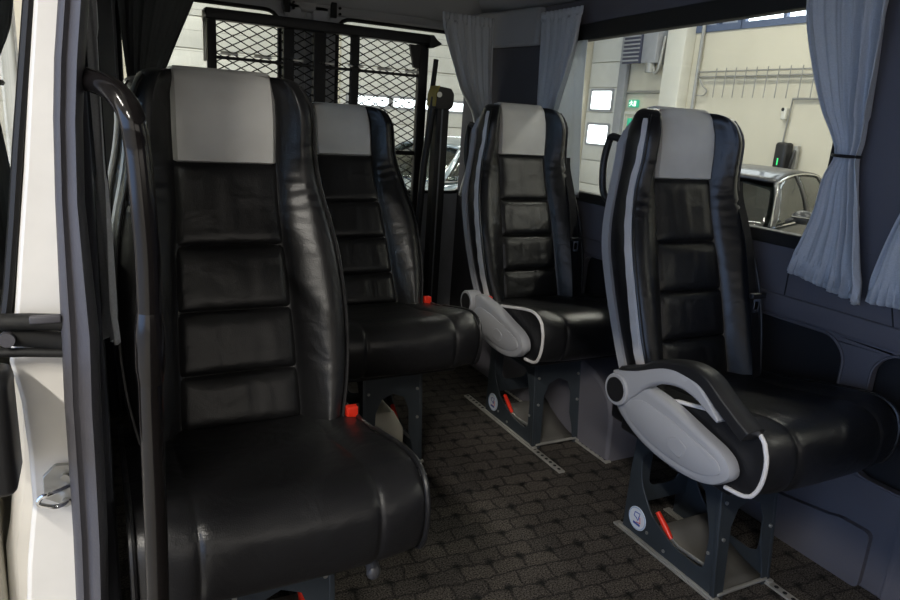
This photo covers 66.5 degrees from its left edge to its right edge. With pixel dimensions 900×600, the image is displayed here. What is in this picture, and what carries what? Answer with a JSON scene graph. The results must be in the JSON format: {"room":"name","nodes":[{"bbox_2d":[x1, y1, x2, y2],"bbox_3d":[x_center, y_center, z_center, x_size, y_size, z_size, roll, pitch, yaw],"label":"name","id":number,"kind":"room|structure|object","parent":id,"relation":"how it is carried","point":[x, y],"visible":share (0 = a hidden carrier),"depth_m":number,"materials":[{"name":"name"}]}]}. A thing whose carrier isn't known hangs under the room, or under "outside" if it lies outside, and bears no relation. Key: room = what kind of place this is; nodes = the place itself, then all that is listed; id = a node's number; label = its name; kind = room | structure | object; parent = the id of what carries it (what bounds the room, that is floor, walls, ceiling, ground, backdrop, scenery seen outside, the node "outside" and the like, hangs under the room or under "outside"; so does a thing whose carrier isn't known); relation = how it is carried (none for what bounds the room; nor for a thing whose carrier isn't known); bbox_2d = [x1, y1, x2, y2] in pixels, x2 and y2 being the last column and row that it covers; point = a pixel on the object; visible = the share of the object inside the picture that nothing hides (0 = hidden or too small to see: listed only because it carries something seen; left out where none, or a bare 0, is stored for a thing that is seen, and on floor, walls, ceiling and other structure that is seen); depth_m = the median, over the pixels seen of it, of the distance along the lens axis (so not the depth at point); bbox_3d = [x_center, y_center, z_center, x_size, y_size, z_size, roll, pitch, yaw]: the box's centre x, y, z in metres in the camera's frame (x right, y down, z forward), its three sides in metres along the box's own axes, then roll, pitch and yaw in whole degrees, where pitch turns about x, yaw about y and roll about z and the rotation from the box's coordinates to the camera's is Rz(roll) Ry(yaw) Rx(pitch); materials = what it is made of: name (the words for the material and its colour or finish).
{"room":"vehicle interior","nodes":[
{"label":"vehicle interior","id":0,"kind":"room"},
{"bbox_2d":[83,91,121,599],"bbox_3d":[-1.012,-0.363,1.914,0.030,1.920,2.230,-4,17,-27],"label":"seal","id":1,"kind":"structure","parent":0,"point":[90,199],"depth_m":1.05,"materials":[{"name":"grey plastic"}]},
{"bbox_2d":[0,2,22,599],"bbox_3d":[-0.912,-0.013,1.447,0.106,2.000,1.500,-4,17,-27],"label":"sliding door","id":2,"kind":"structure","parent":1,"relation":"in","point":[11,461],"depth_m":0.99,"materials":[{"name":"white paint"}]},
{"bbox_2d":[0,0,12,289],"bbox_3d":[-0.796,-0.515,1.226,0.051,0.804,0.920,-3,17,-25],"label":"curtain","id":3,"kind":"object","parent":2,"relation":"hanging from","point":[6,6],"visible":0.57,"depth_m":1.14,"materials":[{"name":"grey fabric"}]},
{"bbox_2d":[0,0,75,599],"bbox_3d":[-0.579,0.073,0.969,0.147,0.994,0.140,-4,17,-27],"label":"trim","id":4,"kind":"structure","parent":1,"relation":"attached to","point":[40,543],"depth_m":0.89,"materials":[{"name":"white paint"}]},
{"bbox_2d":[36,463,70,508],"bbox_3d":[-0.541,0.262,0.944,0.049,0.065,0.037,-4,17,-27],"label":"latch","id":5,"kind":"object","parent":1,"relation":"in","point":[56,481],"depth_m":0.95,"materials":[{"name":"metal"}]},
{"bbox_2d":[53,0,108,599],"bbox_3d":[-0.483,0.072,0.904,0.071,0.939,0.058,-4,17,-27],"label":"trim","id":6,"kind":"structure","parent":1,"relation":"attached to","point":[78,309],"depth_m":0.88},
{"bbox_2d":[0,313,62,357],"bbox_3d":[-0.538,0.046,0.877,0.083,0.063,0.033,-4,17,-27],"label":"bracket","id":7,"kind":"object","parent":6,"relation":"attached to","point":[35,331],"visible":0.98,"depth_m":0.87,"materials":[{"name":"black metal"}]},
{"bbox_2d":[85,37,111,217],"bbox_3d":[-0.750,-0.306,1.499,0.057,0.840,0.016,-4,17,-27],"label":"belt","id":8,"kind":"object","parent":1,"relation":"attached to","point":[86,63],"visible":0.02,"depth_m":1.48,"materials":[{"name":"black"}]},
{"bbox_2d":[86,0,120,344],"bbox_3d":[-0.559,-0.352,1.074,0.028,0.809,0.280,-4,17,-27],"label":"curtain","id":9,"kind":"object","parent":1,"relation":"hanging from","point":[110,326],"visible":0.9,"depth_m":1.03,"materials":[{"name":"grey fabric"}]},
{"bbox_2d":[95,0,117,411],"bbox_3d":[-1.326,-0.453,2.676,0.105,1.660,0.598,-4,17,-27],"label":"trim","id":10,"kind":"structure","parent":1,"relation":"attached to","point":[104,7],"depth_m":2.51,"materials":[{"name":"black plastic"}]},
{"bbox_2d":[117,0,193,76],"bbox_3d":[-1.182,-0.943,2.809,0.331,0.764,0.051,-5,17,-29],"label":"curtain","id":11,"kind":"object","parent":1,"relation":"hanging from","point":[150,30],"visible":0.46,"depth_m":2.75,"materials":[{"name":"grey fabric"}]},
{"bbox_2d":[112,0,304,88],"bbox_3d":[-1.114,-0.554,3.108,0.913,1.700,0.087,-4,17,-27],"label":"door","id":12,"kind":"structure","parent":1,"relation":"in","point":[275,7],"depth_m":3.03,"materials":[{"name":"grey metal"}]},
{"bbox_2d":[278,0,481,20],"bbox_3d":[-0.523,-1.407,2.809,1.840,0.304,0.595,-4,17,-27],"label":"trim","id":13,"kind":"structure","parent":1,"relation":"attached to","point":[427,9],"depth_m":3.28,"materials":[{"name":"grey plastic"}]},
{"bbox_2d":[0,0,593,163],"bbox_3d":[-5.373,-4.274,11.203,19.000,5.300,0.200,-4,17,-27],"label":"wall","id":14,"kind":"structure","parent":0,"point":[17,3],"depth_m":12.88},
{"bbox_2d":[167,2,276,77],"bbox_3d":[-3.904,-4.094,11.874,3.000,4.800,0.058,-4,17,-27],"label":"door","id":15,"kind":"structure","parent":14,"relation":"in","point":[190,38],"depth_m":11.74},
{"bbox_2d":[340,22,463,144],"bbox_3d":[-0.156,-4.342,13.753,4.200,4.800,0.078,-4,17,-27],"label":"window","id":16,"kind":"structure","parent":14,"relation":"in","point":[445,65],"depth_m":13.35,"materials":[{"name":"white"}]},
{"bbox_2d":[110,364,879,599],"bbox_3d":[0.311,0.866,1.478,1.860,0.050,4.800,-4,17,-27],"label":"floor","id":17,"kind":"structure","parent":0,"point":[505,524],"depth_m":2.05,"materials":[{"name":"carpet"}]},
{"bbox_2d":[108,75,134,415],"bbox_3d":[-0.747,-0.026,2.051,0.489,1.236,0.757,-4,17,-27],"label":"passenger seat","id":18,"kind":"object","parent":17,"relation":"on","point":[115,159],"visible":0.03,"depth_m":2.03,"materials":[{"name":"black leather"}]},
{"bbox_2d":[121,391,127,412],"bbox_3d":[-0.701,0.140,1.982,0.472,0.180,0.513,-4,17,-27],"label":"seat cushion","id":19,"kind":"object","parent":18,"relation":"on","point":[123,407],"depth_m":1.69,"materials":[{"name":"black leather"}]},
{"bbox_2d":[82,67,168,599],"bbox_3d":[-0.446,0.310,0.932,0.213,1.205,0.070,16,19,39],"label":"handle","id":20,"kind":"object","parent":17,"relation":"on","point":[149,330],"visible":0.95,"depth_m":0.80,"materials":[{"name":"black plastic"}]},
{"bbox_2d":[111,65,430,599],"bbox_3d":[-0.405,0.173,1.390,0.489,1.236,0.757,-4,17,-27],"label":"passenger seat","id":21,"kind":"object","parent":17,"relation":"on","point":[275,481],"visible":0.89,"depth_m":1.43,"materials":[{"name":"black leather"}]},
{"bbox_2d":[124,412,424,599],"bbox_3d":[-0.360,0.340,1.321,0.472,0.180,0.513,-4,17,-27],"label":"seat cushion","id":22,"kind":"object","parent":21,"relation":"on","point":[257,502],"depth_m":1.16,"materials":[{"name":"black leather"}]},
{"bbox_2d":[202,7,441,216],"bbox_3d":[-0.563,-0.456,3.128,1.038,1.512,0.072,-4,17,-27],"label":"partition","id":23,"kind":"object","parent":17,"relation":"on","point":[419,53],"visible":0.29,"depth_m":2.99,"materials":[{"name":"black metal"}]},
{"bbox_2d":[355,400,402,442],"bbox_3d":[-0.259,0.447,2.431,0.140,0.190,0.160,-4,17,-27],"label":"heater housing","id":24,"kind":"object","parent":17,"relation":"on","point":[386,419],"visible":0.24,"depth_m":2.38,"materials":[{"name":"beige plastic"}]},
{"bbox_2d":[312,102,482,462],"bbox_3d":[-0.292,-0.067,2.407,0.489,1.189,0.859,-4,17,-27],"label":"passenger seat","id":25,"kind":"object","parent":17,"relation":"on","point":[397,335],"visible":0.73,"depth_m":2.47,"materials":[{"name":"black leather"}]},
{"bbox_2d":[347,302,478,378],"bbox_3d":[-0.222,0.091,2.288,0.472,0.180,0.513,-4,17,-27],"label":"seat cushion","id":26,"kind":"object","parent":25,"relation":"on","point":[386,338],"depth_m":2.10,"materials":[{"name":"black leather"}]},
{"bbox_2d":[416,86,453,303],"bbox_3d":[-0.056,-0.349,3.307,0.265,1.301,0.092,-4,17,-27],"label":"lift column","id":27,"kind":"structure","parent":17,"relation":"on","point":[440,100],"depth_m":3.21,"materials":[{"name":"black metal"}]},
{"bbox_2d":[464,394,564,473],"bbox_3d":[0.231,0.507,2.689,0.026,0.007,0.710,-4,17,-27],"label":"floor track","id":28,"kind":"object","parent":17,"relation":"on","point":[537,452],"visible":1,"depth_m":2.53,"materials":[{"name":"metal"}]},
{"bbox_2d":[461,102,615,449],"bbox_3d":[0.337,-0.102,2.608,0.544,1.236,0.757,-4,17,-27],"label":"passenger seat","id":29,"kind":"object","parent":28,"relation":"on","point":[522,224],"visible":0.96,"depth_m":2.65,"materials":[{"name":"black leather"}]},
{"bbox_2d":[497,295,615,361],"bbox_3d":[0.407,0.063,2.552,0.472,0.180,0.513,-4,17,-27],"label":"seat cushion","id":30,"kind":"object","parent":29,"relation":"on","point":[555,327],"depth_m":2.32,"materials":[{"name":"black leather"}]},
{"bbox_2d":[504,390,610,463],"bbox_3d":[0.413,0.495,2.781,0.026,0.007,0.710,-4,17,-27],"label":"floor track","id":31,"kind":"object","parent":17,"relation":"on","point":[507,391],"visible":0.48,"depth_m":2.57,"materials":[{"name":"metal"}]},
{"bbox_2d":[613,520,709,599],"bbox_3d":[0.702,0.791,1.748,0.026,0.007,0.850,-4,17,-27],"label":"floor track","id":32,"kind":"object","parent":17,"relation":"on","point":[617,522],"visible":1,"depth_m":1.93,"materials":[{"name":"metal"}]},
{"bbox_2d":[599,106,899,599],"bbox_3d":[0.714,0.128,1.846,0.544,1.236,0.757,-4,17,-27],"label":"passenger seat","id":33,"kind":"object","parent":32,"relation":"on","point":[690,383],"visible":1,"depth_m":1.85,"materials":[{"name":"black leather"}]},
{"bbox_2d":[617,371,896,494],"bbox_3d":[0.784,0.292,1.790,0.472,0.180,0.513,-4,17,-27],"label":"seat cushion","id":34,"kind":"object","parent":33,"relation":"on","point":[813,431],"depth_m":1.60,"materials":[{"name":"black leather"}]},
{"bbox_2d":[663,507,797,599],"bbox_3d":[0.884,0.778,1.839,0.026,0.007,0.850,-4,17,-27],"label":"floor track","id":35,"kind":"object","parent":17,"relation":"on","point":[773,586],"visible":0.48,"depth_m":1.84,"materials":[{"name":"metal"}]},
{"bbox_2d":[658,26,696,107],"bbox_3d":[4.253,-4.096,12.984,0.260,5.300,0.480,-4,17,-27],"label":"wall pier","id":36,"kind":"object","parent":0,"point":[680,44],"visible":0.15,"depth_m":12.79,"materials":[{"name":"white paint"}]},
{"bbox_2d":[579,10,832,184],"bbox_3d":[8.150,-1.968,6.016,0.230,5.300,22.000,-4,17,-27],"label":"wall","id":37,"kind":"structure","parent":0,"point":[773,41],"depth_m":11.48,"materials":[{"name":"beige paint"}]},
{"bbox_2d":[579,37,622,193],"bbox_3d":[3.327,-4.331,14.988,0.078,4.600,1.000,-4,17,-27],"label":"door","id":38,"kind":"structure","parent":37,"relation":"in","point":[598,126],"depth_m":15.06,"materials":[{"name":"white metal"}]},
{"bbox_2d":[606,37,630,192],"bbox_3d":[3.593,-4.261,14.406,0.100,4.800,0.230,-4,17,-27],"label":"trim","id":39,"kind":"structure","parent":37,"relation":"attached to","point":[624,70],"depth_m":14.42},
{"bbox_2d":[607,111,636,162],"bbox_3d":[3.713,-2.881,14.472,0.029,2.120,1.280,-4,17,-27],"label":"trim","id":40,"kind":"structure","parent":37,"relation":"attached to","point":[625,112],"depth_m":14.40,"materials":[{"name":"white paint"}]},
{"bbox_2d":[628,100,639,106],"bbox_3d":[3.779,-4.040,14.120,0.071,0.145,0.260,-4,17,-27],"label":"exit sign","id":41,"kind":"object","parent":37,"relation":"attached to","point":[632,103],"visible":1,"depth_m":14.08,"materials":[{"name":"green plastic"}]},
{"bbox_2d":[626,90,659,93],"bbox_3d":[3.924,-4.181,13.803,0.060,0.060,1.060,-4,17,-27],"label":"pipe","id":42,"kind":"object","parent":37,"relation":"attached to","point":[658,91],"visible":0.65,"depth_m":13.81,"materials":[{"name":"grey metal"}]},
{"bbox_2d":[622,31,667,74],"bbox_3d":[3.861,-4.872,13.482,0.380,0.871,0.995,-4,17,-27],"label":"heater","id":43,"kind":"object","parent":37,"relation":"attached to","point":[649,49],"visible":0.78,"depth_m":13.29,"materials":[{"name":"grey metal"}]},
{"bbox_2d":[690,25,706,108],"bbox_3d":[4.522,-3.981,12.622,0.065,5.300,0.065,3,15,-5],"label":"pipe","id":44,"kind":"object","parent":37,"relation":"attached to","point":[702,39],"visible":0.47,"depth_m":12.52,"materials":[{"name":"grey metal"}]},
{"bbox_2d":[696,65,813,98],"bbox_3d":[5.489,-3.402,10.704,0.069,0.500,4.350,-4,17,-27],"label":"wall rack","id":45,"kind":"object","parent":37,"relation":"attached to","point":[791,68],"visible":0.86,"depth_m":11.43,"materials":[{"name":"grey metal"}]},
{"bbox_2d":[780,108,789,119],"bbox_3d":[5.386,-2.996,11.041,0.098,0.190,0.090,-4,17,-27],"label":"wall sensor","id":46,"kind":"object","parent":37,"relation":"attached to","point":[784,111],"visible":1,"depth_m":11.01,"materials":[{"name":"white paint"}]},
{"bbox_2d":[772,142,800,168],"bbox_3d":[5.378,-2.182,11.021,0.208,0.670,0.360,-4,17,-27],"label":"charger","id":47,"kind":"object","parent":37,"relation":"attached to","point":[784,157],"visible":0.7,"depth_m":10.94,"materials":[{"name":"black plastic"}]},
{"bbox_2d":[782,98,818,141],"bbox_3d":[6.014,-2.347,9.924,0.036,1.099,2.798,-4,17,-27],"label":"pipe","id":48,"kind":"object","parent":37,"relation":"attached to","point":[783,139],"visible":0.48,"depth_m":10.96,"materials":[{"name":"grey metal"}]},
{"bbox_2d":[538,0,899,599],"bbox_3d":[1.197,-0.014,1.676,0.078,1.660,4.800,-4,17,-27],"label":"wall","id":49,"kind":"structure","parent":0,"point":[848,525],"depth_m":1.88,"materials":[{"name":"grey plastic"}]},
{"bbox_2d":[290,0,462,304],"bbox_3d":[-0.344,-0.605,3.496,1.000,1.700,0.087,-4,17,-27],"label":"door","id":50,"kind":"structure","parent":49,"relation":"in","point":[333,13],"depth_m":3.30,"materials":[{"name":"grey metal"}]},
{"bbox_2d":[443,11,494,195],"bbox_3d":[0.069,-0.912,3.270,0.292,0.829,0.060,-4,17,-27],"label":"curtain","id":51,"kind":"object","parent":49,"relation":"hanging from","point":[469,38],"visible":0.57,"depth_m":3.22,"materials":[{"name":"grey fabric"}]},
{"bbox_2d":[450,46,539,306],"bbox_3d":[0.199,-0.478,3.469,0.070,1.500,0.597,-4,17,-27],"label":"trim","id":52,"kind":"structure","parent":49,"relation":"attached to","point":[515,70],"depth_m":3.29,"materials":[{"name":"black plastic"}]},
{"bbox_2d":[472,7,545,47],"bbox_3d":[0.240,-1.278,3.249,0.100,0.160,0.595,-4,17,-27],"label":"trim","id":53,"kind":"structure","parent":49,"relation":"attached to","point":[520,27],"depth_m":3.13,"materials":[{"name":"grey plastic"}]},
{"bbox_2d":[479,0,580,12],"bbox_3d":[1.110,-0.932,1.352,0.415,0.255,4.800,-4,17,-27],"label":"trim","id":54,"kind":"structure","parent":49,"relation":"attached to","point":[487,6],"depth_m":3.16,"materials":[{"name":"grey plastic"}]},
{"bbox_2d":[470,338,636,460],"bbox_3d":[0.420,0.275,2.969,0.215,0.335,1.120,-4,17,-27],"label":"wheel arch cover","id":55,"kind":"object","parent":49,"relation":"attached to","point":[599,431],"depth_m":2.56,"materials":[{"name":"grey plastic"}]},
{"bbox_2d":[537,5,583,110],"bbox_3d":[0.439,-0.821,2.928,0.060,0.779,0.301,-3,16,-24],"label":"curtain","id":56,"kind":"object","parent":49,"relation":"hanging from","point":[559,28],"visible":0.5,"depth_m":2.87,"materials":[{"name":"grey fabric"}]},
{"bbox_2d":[558,40,587,197],"bbox_3d":[0.486,-0.762,2.894,0.014,0.620,0.290,-4,17,-27],"label":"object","id":57,"kind":"object","parent":49,"relation":"hanging from","point":[570,107],"visible":0.41,"depth_m":2.83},
{"bbox_2d":[576,0,833,248],"bbox_3d":[0.751,-0.669,2.459,0.052,0.731,1.480,-4,17,-27],"label":"window","id":58,"kind":"structure","parent":49,"relation":"in","point":[714,11],"depth_m":2.24,"materials":[{"name":"black plastic"}]},
{"bbox_2d":[787,0,888,304],"bbox_3d":[1.023,-0.441,1.817,0.066,0.852,0.352,-3,16,-24],"label":"curtain","id":59,"kind":"object","parent":49,"relation":"hanging from","point":[845,37],"visible":1,"depth_m":1.80,"materials":[{"name":"blue fabric"}]},
{"bbox_2d":[865,214,899,309],"bbox_3d":[1.189,-0.346,1.487,0.068,0.843,0.415,-4,17,-27],"label":"curtain","id":60,"kind":"object","parent":49,"relation":"hanging from","point":[884,283],"visible":1,"depth_m":1.71,"materials":[{"name":"blue fabric"}]},
{"bbox_3d":[-0.504,1.158,2.600,19.300,0.100,22.300,-4,17,-27],"label":"floor","id":61,"kind":"structure","parent":0,"visible":0},
{"bbox_2d":[395,136,460,189],"bbox_3d":[0.077,-1.744,10.520,2.328,1.489,4.582,17,20,41],"label":"car","id":62,"kind":"object","parent":61,"relation":"on","point":[453,142],"visible":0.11,"depth_m":9.49,"materials":[{"name":"silver metal"}]},
{"bbox_2d":[740,163,821,234],"bbox_3d":[3.471,-0.926,8.396,2.328,1.452,4.582,17,20,41],"label":"car","id":63,"kind":"object","parent":61,"relation":"on","point":[783,199],"visible":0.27,"depth_m":7.45,"materials":[{"name":"grey paint"}]},
{"bbox_2d":[785,211,811,224],"bbox_3d":[3.621,-0.844,7.063,0.139,0.154,0.291,-9,20,-40],"label":"mirror","id":64,"kind":"object","parent":63,"relation":"attached to","point":[799,217],"depth_m":7.02,"materials":[{"name":"silver metal"}]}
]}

